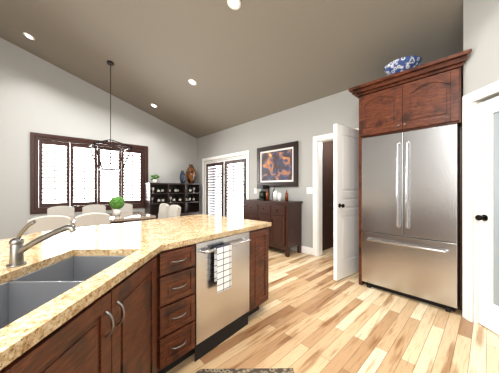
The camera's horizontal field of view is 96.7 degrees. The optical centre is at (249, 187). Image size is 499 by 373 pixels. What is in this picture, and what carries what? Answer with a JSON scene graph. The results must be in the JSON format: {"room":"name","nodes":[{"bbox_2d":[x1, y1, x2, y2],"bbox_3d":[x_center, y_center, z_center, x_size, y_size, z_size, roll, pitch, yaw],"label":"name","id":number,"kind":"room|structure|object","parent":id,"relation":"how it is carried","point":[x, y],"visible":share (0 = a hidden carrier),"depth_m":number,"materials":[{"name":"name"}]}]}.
{"room":"kitchen","nodes":[
{"label":"kitchen","id":0,"kind":"room"},
{"bbox_2d":[0,37,196,238],"bbox_3d":[-4.763,-1.580,4.742,8.350,5.700,0.150,0,0,-43],"label":"wall","id":1,"kind":"structure","parent":0,"point":[38,95],"depth_m":4.98,"materials":[{"name":"grey paint"}]},
{"bbox_2d":[30,132,147,213],"bbox_3d":[-3.782,-0.315,5.529,2.400,1.750,0.025,0,0,-43],"label":"window","id":2,"kind":"structure","parent":1,"relation":"in","point":[32,172],"depth_m":4.83,"materials":[{"name":"brown wood"}]},
{"bbox_2d":[35,136,144,210],"bbox_3d":[-3.824,-0.315,5.574,2.256,1.606,0.100,0,0,-43],"label":"window shutters","id":3,"kind":"object","parent":2,"relation":"attached to","point":[39,162],"visible":0.88,"depth_m":5.35,"materials":[{"name":"brown wood"}]},
{"bbox_2d":[0,0,462,137],"bbox_3d":[-1.933,-2.955,1.638,8.600,2.766,8.850,0,0,-43],"label":"ceiling","id":4,"kind":"structure","parent":0,"point":[248,61],"depth_m":3.49,"materials":[{"name":"grey paint"}]},
{"bbox_2d":[23,32,34,39],"bbox_3d":[-4.177,-2.873,4.202,0.174,0.060,0.167,0,0,38],"label":"ceiling light","id":5,"kind":"object","parent":4,"relation":"attached to","point":[27,35],"depth_m":4.19,"materials":[{"name":"white"}]},
{"bbox_2d":[89,61,131,170],"bbox_3d":[-2.773,-1.434,4.428,0.642,2.147,0.642,0,0,-43],"label":"pendant lantern","id":6,"kind":"object","parent":4,"relation":"hanging from","point":[110,63],"visible":1,"depth_m":4.42,"materials":[{"name":"black metal"}]},
{"bbox_2d":[188,79,196,84],"bbox_3d":[-1.146,-2.128,4.463,0.174,0.060,0.167,0,0,38],"label":"ceiling light","id":7,"kind":"object","parent":4,"relation":"attached to","point":[191,81],"depth_m":4.45,"materials":[{"name":"white"}]},
{"bbox_2d":[227,0,240,9],"bbox_3d":[-0.190,-2.275,2.726,0.174,0.060,0.167,0,0,38],"label":"ceiling light","id":8,"kind":"object","parent":4,"relation":"attached to","point":[234,4],"depth_m":2.74,"materials":[{"name":"white"}]},
{"bbox_2d":[197,90,358,255],"bbox_3d":[1.149,-0.380,4.380,0.150,3.300,8.400,0,0,-43],"label":"wall","id":9,"kind":"structure","parent":0,"point":[303,125],"depth_m":4.47,"materials":[{"name":"grey paint"}]},
{"bbox_2d":[205,155,245,218],"bbox_3d":[-0.714,0.209,6.376,0.142,2.112,2.034,0,0,-43],"label":"doors","id":10,"kind":"structure","parent":9,"relation":"in","point":[224,176],"depth_m":6.30,"materials":[{"name":"white"}]},
{"bbox_2d":[202,150,248,213],"bbox_3d":[-0.765,0.165,6.329,0.020,2.210,2.220,0,0,-43],"label":"door frame","id":11,"kind":"structure","parent":9,"relation":"attached to","point":[232,155],"depth_m":6.01,"materials":[{"name":"white wood"}]},
{"bbox_2d":[257,141,297,186],"bbox_3d":[0.577,-0.485,4.853,0.041,0.910,1.150,0,0,-43],"label":"picture frame","id":12,"kind":"object","parent":9,"relation":"attached to","point":[277,165],"visible":0.96,"depth_m":4.79,"materials":[{"name":"brown wood"}]},
{"bbox_2d":[290,246,312,254],"bbox_3d":[0.597,1.205,4.858,0.015,0.130,1.790,0,0,-43],"label":"baseboard","id":13,"kind":"structure","parent":9,"relation":"attached to","point":[306,250],"depth_m":4.30,"materials":[{"name":"white wood"}]},
{"bbox_2d":[307,187,311,193],"bbox_3d":[1.150,0.050,4.258,0.013,0.120,0.120,0,0,-43],"label":"switch plate","id":14,"kind":"object","parent":9,"relation":"attached to","point":[309,190],"depth_m":4.26,"materials":[{"name":"white plastic"}]},
{"bbox_2d":[313,128,358,255],"bbox_3d":[1.596,0.150,3.881,0.170,2.240,1.000,0,0,-43],"label":"door frame","id":15,"kind":"structure","parent":9,"relation":"attached to","point":[327,137],"depth_m":4.16,"materials":[{"name":"white wood"}]},
{"bbox_2d":[331,124,358,280],"bbox_3d":[1.468,0.193,3.286,0.811,2.130,0.203,0,0,-43],"label":"door","id":16,"kind":"structure","parent":9,"relation":"in","point":[345,204],"depth_m":3.14,"materials":[{"name":"white wood"}]},
{"bbox_2d":[322,141,333,250],"bbox_3d":[1.915,0.020,4.951,1.750,2.500,0.100,0,0,-43],"label":"wall","id":17,"kind":"structure","parent":0,"point":[327,194],"depth_m":4.59,"materials":[{"name":"brown"}]},
{"bbox_2d":[166,246,498,372],"bbox_3d":[-1.327,1.330,2.198,10.250,0.120,8.850,0,0,-43],"label":"floor","id":18,"kind":"structure","parent":0,"point":[311,315],"depth_m":1.94,"materials":[{"name":"brown wood"}]},
{"bbox_2d":[27,215,70,234],"bbox_3d":[-2.835,0.820,3.146,0.430,0.900,0.531,0,0,-43],"label":"chair","id":19,"kind":"object","parent":18,"relation":"on","point":[47,223],"visible":0.31,"depth_m":2.94,"materials":[{"name":"grey fabric"}]},
{"bbox_2d":[47,206,73,215],"bbox_3d":[-3.780,0.820,4.465,0.430,0.900,0.531,0,0,-43],"label":"chair","id":20,"kind":"object","parent":18,"relation":"on","point":[63,210],"visible":0.21,"depth_m":4.60,"materials":[{"name":"grey fabric"}]},
{"bbox_2d":[75,213,109,227],"bbox_3d":[-2.482,0.820,3.471,0.430,0.900,0.531,0,0,-43],"label":"chair","id":21,"kind":"object","parent":18,"relation":"on","point":[89,219],"visible":0.4,"depth_m":3.27,"materials":[{"name":"grey fabric"}]},
{"bbox_2d":[29,211,155,225],"bbox_3d":[-2.900,0.910,4.182,1.830,0.720,1.100,0,0,-43],"label":"dining table","id":22,"kind":"object","parent":18,"relation":"on","point":[123,217],"visible":0.31,"depth_m":4.28,"materials":[{"name":"brown wood"}]},
{"bbox_2d":[109,196,124,215],"bbox_3d":[-2.636,0.354,4.423,0.283,0.387,0.268,0,0,-43],"label":"topiary","id":23,"kind":"object","parent":22,"relation":"on","point":[117,203],"visible":1,"depth_m":4.36,"materials":[{"name":"green plant"}]},
{"bbox_2d":[82,204,105,213],"bbox_3d":[-3.362,0.820,4.852,0.430,0.900,0.531,0,0,-43],"label":"chair","id":24,"kind":"object","parent":18,"relation":"on","point":[95,208],"visible":0.27,"depth_m":4.98,"materials":[{"name":"grey fabric"}]},
{"bbox_2d":[112,203,132,212],"bbox_3d":[-2.943,0.820,5.239,0.430,0.900,0.531,0,0,-43],"label":"chair","id":25,"kind":"object","parent":18,"relation":"on","point":[126,207],"visible":0.12,"depth_m":5.42,"materials":[{"name":"grey fabric"}]},
{"bbox_2d":[158,203,168,218],"bbox_3d":[-2.227,0.820,5.238,0.531,0.900,0.430,0,0,-43],"label":"chair","id":26,"kind":"object","parent":18,"relation":"on","point":[163,210],"visible":0.29,"depth_m":5.29,"materials":[{"name":"grey fabric"}]},
{"bbox_2d":[144,183,200,218],"bbox_3d":[-2.258,0.565,6.649,1.570,1.410,0.435,0,0,-43],"label":"hutch","id":27,"kind":"object","parent":18,"relation":"on","point":[185,197],"visible":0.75,"depth_m":6.65,"materials":[{"name":"brown wood"}]},
{"bbox_2d":[150,174,159,182],"bbox_3d":[-2.680,-0.264,6.286,0.260,0.243,0.202,0,0,-43],"label":"plant","id":28,"kind":"object","parent":27,"relation":"on","point":[154,179],"visible":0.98,"depth_m":6.24,"materials":[{"name":"green plant"}]},
{"bbox_2d":[180,171,184,182],"bbox_3d":[-2.068,-0.337,6.841,0.170,0.390,0.170,0,0,-43],"label":"vase","id":29,"kind":"object","parent":27,"relation":"on","point":[182,176],"visible":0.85,"depth_m":6.78,"materials":[{"name":"blue ceramic"}]},
{"bbox_2d":[186,164,195,182],"bbox_3d":[-1.855,-0.442,7.038,0.330,0.600,0.330,0,0,-43],"label":"vase","id":30,"kind":"object","parent":27,"relation":"on","point":[191,174],"visible":0.88,"depth_m":6.93,"materials":[{"name":"orange ceramic"}]},
{"bbox_2d":[168,205,180,217],"bbox_3d":[-1.820,0.820,4.797,0.531,0.900,0.430,0,0,-43],"label":"chair","id":31,"kind":"object","parent":18,"relation":"on","point":[174,210],"visible":0.27,"depth_m":4.86,"materials":[{"name":"grey fabric"}]},
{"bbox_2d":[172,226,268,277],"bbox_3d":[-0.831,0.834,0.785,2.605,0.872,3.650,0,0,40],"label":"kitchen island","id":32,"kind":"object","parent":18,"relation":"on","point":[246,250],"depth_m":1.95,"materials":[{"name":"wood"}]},
{"bbox_2d":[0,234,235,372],"bbox_3d":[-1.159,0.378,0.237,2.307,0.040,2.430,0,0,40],"label":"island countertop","id":33,"kind":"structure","parent":32,"relation":"on","point":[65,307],"depth_m":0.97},
{"bbox_2d":[0,214,270,245],"bbox_3d":[-0.844,0.378,1.940,1.150,0.040,1.964,0,0,40],"label":"island countertop","id":34,"kind":"structure","parent":32,"relation":"on","point":[191,228],"depth_m":1.87,"materials":[{"name":"beige stone"}]},
{"bbox_2d":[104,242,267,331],"bbox_3d":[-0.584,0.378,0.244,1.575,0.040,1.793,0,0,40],"label":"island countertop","id":35,"kind":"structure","parent":32,"relation":"on","point":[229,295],"depth_m":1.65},
{"bbox_2d":[196,368,293,372],"bbox_3d":[-0.063,1.266,0.525,0.760,0.008,2.050,0,0,-1],"label":"rug","id":36,"kind":"object","parent":18,"relation":"on","point":[267,370],"visible":1,"depth_m":1.53,"materials":[{"name":"grey fabric"}]},
{"bbox_2d":[244,199,302,256],"bbox_3d":[0.448,0.765,4.632,0.499,1.010,1.220,0,0,-43],"label":"sideboard","id":37,"kind":"object","parent":18,"relation":"on","point":[284,219],"visible":0.77,"depth_m":4.25,"materials":[{"name":"brown wood"}]},
{"bbox_2d":[257,185,269,199],"bbox_3d":[0.299,0.098,4.793,0.220,0.320,0.180,0,0,-43],"label":"coffee maker","id":38,"kind":"object","parent":37,"relation":"on","point":[262,192],"visible":0.94,"depth_m":4.73,"materials":[{"name":"black plastic"}]},
{"bbox_3d":[0.585,0.259,4.527,0.240,0.001,0.380,0,0,-43],"label":"tray","id":39,"kind":"object","parent":37,"relation":"on","visible":0},
{"bbox_2d":[276,192,281,200],"bbox_3d":[0.612,0.175,4.484,0.089,0.165,0.090,0,0,-43],"label":"canister","id":40,"kind":"object","parent":39,"relation":"on","point":[277,196],"depth_m":4.45,"materials":[{"name":"white ceramic"}]},
{"bbox_2d":[348,48,471,309],"bbox_3d":[1.986,-0.020,2.770,0.796,2.580,1.152,0,0,-43],"label":"tall cabinet","id":41,"kind":"object","parent":18,"relation":"on","point":[426,95],"visible":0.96,"depth_m":2.46,"materials":[{"name":"brown wood"}]},
{"bbox_2d":[384,56,421,75],"bbox_3d":[1.849,-1.399,2.686,0.384,0.175,0.384,0,0,-43],"label":"bowl","id":42,"kind":"object","parent":41,"relation":"on","point":[399,65],"visible":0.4,"depth_m":2.56,"materials":[{"name":"blue ceramic"}]},
{"bbox_2d":[362,124,459,312],"bbox_3d":[1.991,0.315,2.749,0.785,1.910,0.900,0,0,-43],"label":"fridge","id":43,"kind":"object","parent":18,"relation":"on","point":[411,214],"visible":0.96,"depth_m":2.45,"materials":[{"name":"silver metal"}]},
{"bbox_2d":[463,0,498,101],"bbox_3d":[2.123,-1.580,0.927,0.120,5.700,2.529,0,0,2],"label":"wall","id":44,"kind":"structure","parent":0,"point":[481,38],"depth_m":2.02,"materials":[{"name":"grey paint"}]},
{"bbox_2d":[462,80,498,323],"bbox_3d":[2.143,0.185,1.691,0.140,2.170,0.980,0,0,2],"label":"door frame","id":45,"kind":"structure","parent":44,"relation":"attached to","point":[469,209],"depth_m":2.10,"materials":[{"name":"white wood"}]},
{"bbox_2d":[475,96,498,334],"bbox_3d":[2.137,0.235,1.698,0.566,2.050,0.586,0,0,-43],"label":"pantry door","id":46,"kind":"structure","parent":44,"relation":"in","point":[487,217],"depth_m":1.98,"materials":[{"name":"white wood"}]},
{"label":"outside","id":47,"kind":"structure","parent":0,"visible":0},
{"bbox_2d":[42,144,242,218],"bbox_3d":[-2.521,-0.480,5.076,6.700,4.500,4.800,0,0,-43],"label":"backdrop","id":48,"kind":"structure","parent":47,"point":[64,201],"depth_m":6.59,"materials":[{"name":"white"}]}
]}

